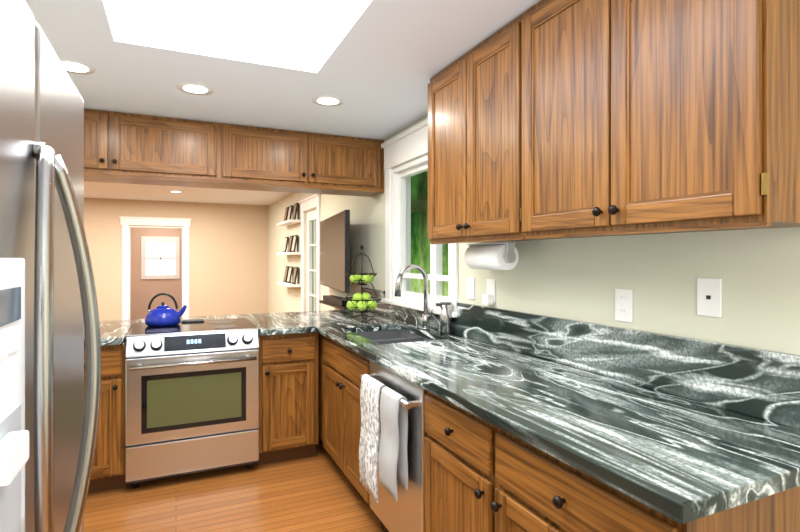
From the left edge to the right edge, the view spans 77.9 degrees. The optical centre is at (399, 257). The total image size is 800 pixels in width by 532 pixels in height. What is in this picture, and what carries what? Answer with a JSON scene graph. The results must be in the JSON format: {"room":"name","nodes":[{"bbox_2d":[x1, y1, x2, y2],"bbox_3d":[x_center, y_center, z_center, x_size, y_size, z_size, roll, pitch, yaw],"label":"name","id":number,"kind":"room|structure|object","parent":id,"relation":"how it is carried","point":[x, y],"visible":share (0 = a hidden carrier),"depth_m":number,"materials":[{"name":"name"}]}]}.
{"room":"kitchen","nodes":[
{"label":"kitchen","id":0,"kind":"room"},
{"bbox_2d":[131,228,181,318],"bbox_3d":[-5.006,0.205,10.357,1.500,2.340,0.100,0,0,-24],"label":"wall","id":1,"kind":"structure","parent":0,"point":[144,292],"depth_m":10.21,"materials":[{"name":"beige"}]},
{"bbox_2d":[141,236,179,278],"bbox_3d":[-4.995,-0.005,10.335,0.720,0.880,0.110,0,0,-24],"label":"window","id":2,"kind":"structure","parent":1,"relation":"in","point":[160,260],"depth_m":10.35,"materials":[{"name":"white glass"}]},
{"bbox_2d":[84,198,267,320],"bbox_3d":[-5.141,0.205,7.964,5.900,2.340,0.150,0,0,-24],"label":"wall","id":3,"kind":"structure","parent":0,"point":[228,259],"depth_m":8.67,"materials":[{"name":"beige paint"}]},
{"bbox_2d":[119,216,191,319],"bbox_3d":[-4.130,0.347,8.399,1.090,2.055,0.190,0,0,-24],"label":"trim","id":4,"kind":"structure","parent":3,"relation":"attached to","point":[126,222],"depth_m":8.30,"materials":[{"name":"white wood"}]},
{"bbox_2d":[84,440,382,531],"bbox_3d":[-3.145,1.435,3.736,6.350,0.120,14.400,0,0,-24],"label":"floor","id":5,"kind":"structure","parent":0,"point":[318,492],"depth_m":2.77,"materials":[{"name":"brown wood"}]},
{"bbox_2d":[0,0,100,531],"bbox_3d":[-0.936,0.479,0.674,0.911,1.792,0.940,0,0,-24],"label":"fridge","id":6,"kind":"object","parent":5,"relation":"on","point":[49,320],"visible":1,"depth_m":0.78,"materials":[{"name":"grey metal"}]},
{"bbox_2d":[84,343,125,493],"bbox_3d":[-2.005,0.938,3.198,0.468,0.876,0.900,0,0,-24],"label":"base cabinet","id":7,"kind":"object","parent":5,"relation":"on","point":[108,469],"depth_m":2.86,"materials":[{"name":"brown wood"}]},
{"bbox_2d":[125,318,258,487],"bbox_3d":[-1.366,0.908,3.285,0.760,0.931,0.729,0,0,-24],"label":"range","id":8,"kind":"object","parent":5,"relation":"on","point":[191,396],"visible":0.96,"depth_m":3.01,"materials":[{"name":"grey metal"}]},
{"bbox_2d":[145,293,186,326],"bbox_3d":[-1.594,0.344,3.373,0.262,0.218,0.224,0,0,-24],"label":"kettle","id":9,"kind":"object","parent":8,"relation":"on","point":[162,314],"visible":1,"depth_m":3.31,"materials":[{"name":"blue metal"}]},
{"bbox_2d":[257,332,317,464],"bbox_3d":[-0.913,0.938,3.692,0.392,0.876,0.900,0,0,-24],"label":"base cabinet","id":10,"kind":"object","parent":5,"relation":"on","point":[288,396],"depth_m":3.29,"materials":[{"name":"brown wood"}]},
{"bbox_2d":[318,330,383,469],"bbox_3d":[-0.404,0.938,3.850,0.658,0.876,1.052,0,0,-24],"label":"base cabinet","id":11,"kind":"object","parent":5,"relation":"on","point":[340,369],"depth_m":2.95,"materials":[{"name":"brown wood"}]},
{"bbox_2d":[360,361,426,531],"bbox_3d":[0.226,0.939,2.352,0.685,0.873,0.592,0,0,-24],"label":"dishwasher","id":12,"kind":"object","parent":5,"relation":"on","point":[404,512],"visible":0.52,"depth_m":2.08,"materials":[{"name":"grey metal"}]},
{"bbox_2d":[359,374,386,502],"bbox_3d":[-0.127,0.829,2.316,0.059,0.522,0.225,0,0,-24],"label":"hanging towel","id":13,"kind":"object","parent":12,"relation":"hanging from","point":[370,397],"visible":0.83,"depth_m":2.29,"materials":[{"name":"fabric"}]},
{"bbox_2d":[378,387,407,500],"bbox_3d":[-0.031,0.779,2.104,0.059,0.422,0.180,0,0,-24],"label":"hanging towel","id":14,"kind":"object","parent":12,"relation":"hanging from","point":[393,464],"visible":0.98,"depth_m":2.07,"materials":[{"name":"grey fabric"}]},
{"bbox_2d":[424,391,473,531],"bbox_3d":[0.501,0.938,1.849,0.658,0.876,0.543,0,0,-24],"label":"base cabinet","id":15,"kind":"object","parent":5,"relation":"on","point":[449,441],"depth_m":1.79,"materials":[{"name":"brown wood"}]},
{"bbox_2d":[474,415,799,531],"bbox_3d":[0.698,0.938,1.414,0.658,0.876,0.700,0,0,-24],"label":"base cabinet","id":16,"kind":"object","parent":5,"relation":"on","point":[480,475],"depth_m":1.26,"materials":[{"name":"brown wood"}]},
{"bbox_2d":[84,287,799,523],"bbox_3d":[-0.776,0.382,2.308,2.606,0.234,3.595,0,0,-24],"label":"countertop","id":17,"kind":"structure","parent":16,"relation":"on","point":[682,430],"depth_m":1.55,"materials":[{"name":"stone"}]},
{"bbox_2d":[342,245,381,320],"bbox_3d":[-0.286,0.179,3.712,0.303,0.555,0.303,0,0,-24],"label":"fruit basket","id":18,"kind":"object","parent":17,"relation":"on","point":[362,303],"visible":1,"depth_m":3.65,"materials":[{"name":"green food"}]},
{"bbox_2d":[353,329,430,343],"bbox_3d":[-0.052,0.606,3.050,0.444,0.210,0.724,0,0,-24],"label":"sink","id":19,"kind":"object","parent":17,"relation":"in","point":[390,336],"depth_m":3.35,"materials":[{"name":"grey metal"}]},
{"bbox_2d":[394,264,433,329],"bbox_3d":[0.092,0.249,3.142,0.252,0.420,0.112,0,0,-24],"label":"faucet","id":20,"kind":"object","parent":17,"relation":"on","point":[426,317],"visible":1,"depth_m":3.18,"materials":[{"name":"silver metal"}]},
{"bbox_2d":[436,302,451,334],"bbox_3d":[0.263,0.363,2.973,0.101,0.192,0.072,0,0,-24],"label":"soap dispenser","id":21,"kind":"object","parent":17,"relation":"on","point":[445,318],"visible":0.94,"depth_m":2.95,"materials":[{"name":"silver metal"}]},
{"bbox_2d":[25,0,540,205],"bbox_3d":[-2.671,-1.390,2.688,6.050,0.850,11.800,0,0,-24],"label":"ceiling","id":22,"kind":"structure","parent":0,"point":[375,66],"depth_m":2.49,"materials":[{"name":"white paint"}]},
{"bbox_2d":[60,59,95,74],"bbox_3d":[-1.645,-0.962,2.494,0.190,0.006,0.190,0,0,-24],"label":"recessed light","id":23,"kind":"object","parent":22,"relation":"in","point":[75,67],"visible":0.65,"depth_m":2.49,"materials":[{"name":"white"}]},
{"bbox_2d":[84,109,123,180],"bbox_3d":[-2.237,-0.763,3.252,0.721,0.396,0.330,0,0,-24],"label":"upper cabinet","id":24,"kind":"object","parent":22,"relation":"hanging from","point":[103,130],"depth_m":3.22,"materials":[{"name":"brown wood"}]},
{"bbox_2d":[124,113,223,184],"bbox_3d":[-1.684,-0.763,3.502,0.746,0.396,0.330,0,0,-24],"label":"upper cabinet","id":25,"kind":"object","parent":22,"relation":"hanging from","point":[126,148],"depth_m":3.39,"materials":[{"name":"brown wood"}]},
{"bbox_2d":[177,83,212,94],"bbox_3d":[-1.166,-0.962,2.820,0.190,0.006,0.190,0,0,-24],"label":"recessed light","id":26,"kind":"object","parent":22,"relation":"in","point":[195,88],"visible":0.98,"depth_m":2.81,"materials":[{"name":"white"}]},
{"bbox_2d":[220,124,383,196],"bbox_3d":[-0.768,-0.763,3.917,1.265,0.396,0.330,0,0,-24],"label":"upper cabinet","id":27,"kind":"object","parent":22,"relation":"hanging from","point":[254,157],"depth_m":3.76,"materials":[{"name":"brown wood"}]},
{"bbox_2d":[312,96,343,105],"bbox_3d":[-0.442,-0.962,3.038,0.190,0.006,0.190,0,0,-24],"label":"recessed light","id":28,"kind":"object","parent":22,"relation":"in","point":[327,101],"visible":1,"depth_m":3.04,"materials":[{"name":"white"}]},
{"bbox_2d":[268,115,799,354],"bbox_3d":[0.017,0.205,3.904,0.150,2.340,11.800,0,0,-24],"label":"wall","id":29,"kind":"structure","parent":0,"point":[757,271],"depth_m":1.87,"materials":[{"name":"beige paint"}]},
{"bbox_2d":[277,203,300,286],"bbox_3d":[-1.610,-0.182,7.120,0.158,1.154,0.940,0,0,-24],"label":"floating shelves","id":30,"kind":"object","parent":29,"relation":"attached to","point":[288,221],"visible":1,"depth_m":7.04,"materials":[{"name":"white wood"}]},
{"bbox_2d":[299,194,320,311],"bbox_3d":[-1.110,0.307,6.248,0.120,2.135,0.960,0,0,-24],"label":"door frame","id":31,"kind":"structure","parent":29,"relation":"attached to","point":[311,202],"depth_m":6.44,"materials":[{"name":"white wood"}]},
{"bbox_2d":[319,295,350,309],"bbox_3d":[-0.610,0.522,4.910,0.158,0.265,0.850,0,0,-24],"label":"shelf","id":32,"kind":"object","parent":29,"relation":"attached to","point":[338,302],"visible":0.48,"depth_m":4.83,"materials":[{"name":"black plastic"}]},
{"bbox_2d":[320,210,349,292],"bbox_3d":[-0.621,-0.055,4.790,0.276,0.690,1.433,0,0,-24],"label":"tv","id":33,"kind":"object","parent":29,"relation":"attached to","point":[334,249],"visible":1,"depth_m":4.46,"materials":[{"name":"black plastic"}]},
{"bbox_2d":[381,118,457,317],"bbox_3d":[0.171,-0.282,3.502,0.200,1.275,1.160,0,0,-24],"label":"kitchen window","id":34,"kind":"structure","parent":29,"relation":"in","point":[401,216],"depth_m":3.75,"materials":[{"name":"white wood"}]},
{"bbox_2d":[467,278,474,298],"bbox_3d":[0.406,0.175,2.851,0.008,0.122,0.078,0,0,-24],"label":"outlet","id":35,"kind":"object","parent":29,"relation":"attached to","point":[470,288],"visible":1,"depth_m":2.84,"materials":[{"name":"white plastic"}]},
{"bbox_2d":[428,27,525,243],"bbox_3d":[0.467,-0.523,2.324,0.328,0.876,0.852,0,0,-24],"label":"upper cabinet","id":36,"kind":"object","parent":29,"relation":"attached to","point":[466,98],"depth_m":2.27,"materials":[{"name":"brown wood"}]},
{"bbox_2d":[464,242,518,269],"bbox_3d":[0.437,-0.009,2.393,0.120,0.128,0.324,0,0,-24],"label":"paper towel","id":37,"kind":"object","parent":36,"relation":"attached to","point":[499,255],"visible":1,"depth_m":2.30,"materials":[{"name":"white paper"}]},
{"bbox_2d":[482,279,494,304],"bbox_3d":[0.473,0.182,2.662,0.042,0.136,0.078,0,0,-24],"label":"outlet","id":38,"kind":"object","parent":29,"relation":"attached to","point":[488,297],"visible":1,"depth_m":2.65,"materials":[{"name":"white plastic"}]},
{"bbox_2d":[615,289,632,322],"bbox_3d":[0.847,0.180,1.876,0.008,0.122,0.078,0,0,-24],"label":"wall outlet","id":39,"kind":"object","parent":29,"relation":"attached to","point":[623,305],"visible":1,"depth_m":1.87,"materials":[{"name":"white plastic"}]},
{"bbox_2d":[504,0,799,239],"bbox_3d":[0.782,-0.523,1.627,0.328,0.876,0.939,0,0,-24],"label":"upper cabinet","id":40,"kind":"object","parent":29,"relation":"attached to","point":[556,119],"depth_m":1.41,"materials":[{"name":"brown wood"}]},
{"bbox_2d":[697,278,721,317],"bbox_3d":[0.984,0.125,1.576,0.008,0.122,0.078,0,0,-24],"label":"wall outlet","id":41,"kind":"object","parent":29,"relation":"attached to","point":[709,296],"visible":1,"depth_m":1.57,"materials":[{"name":"white plastic"}]},
{"label":"outside","id":42,"kind":"structure","parent":0,"visible":0},
{"bbox_2d":[411,171,447,295],"bbox_3d":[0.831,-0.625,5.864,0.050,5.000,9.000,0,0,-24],"label":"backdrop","id":43,"kind":"structure","parent":42,"point":[416,220],"depth_m":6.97,"materials":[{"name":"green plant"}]}
]}

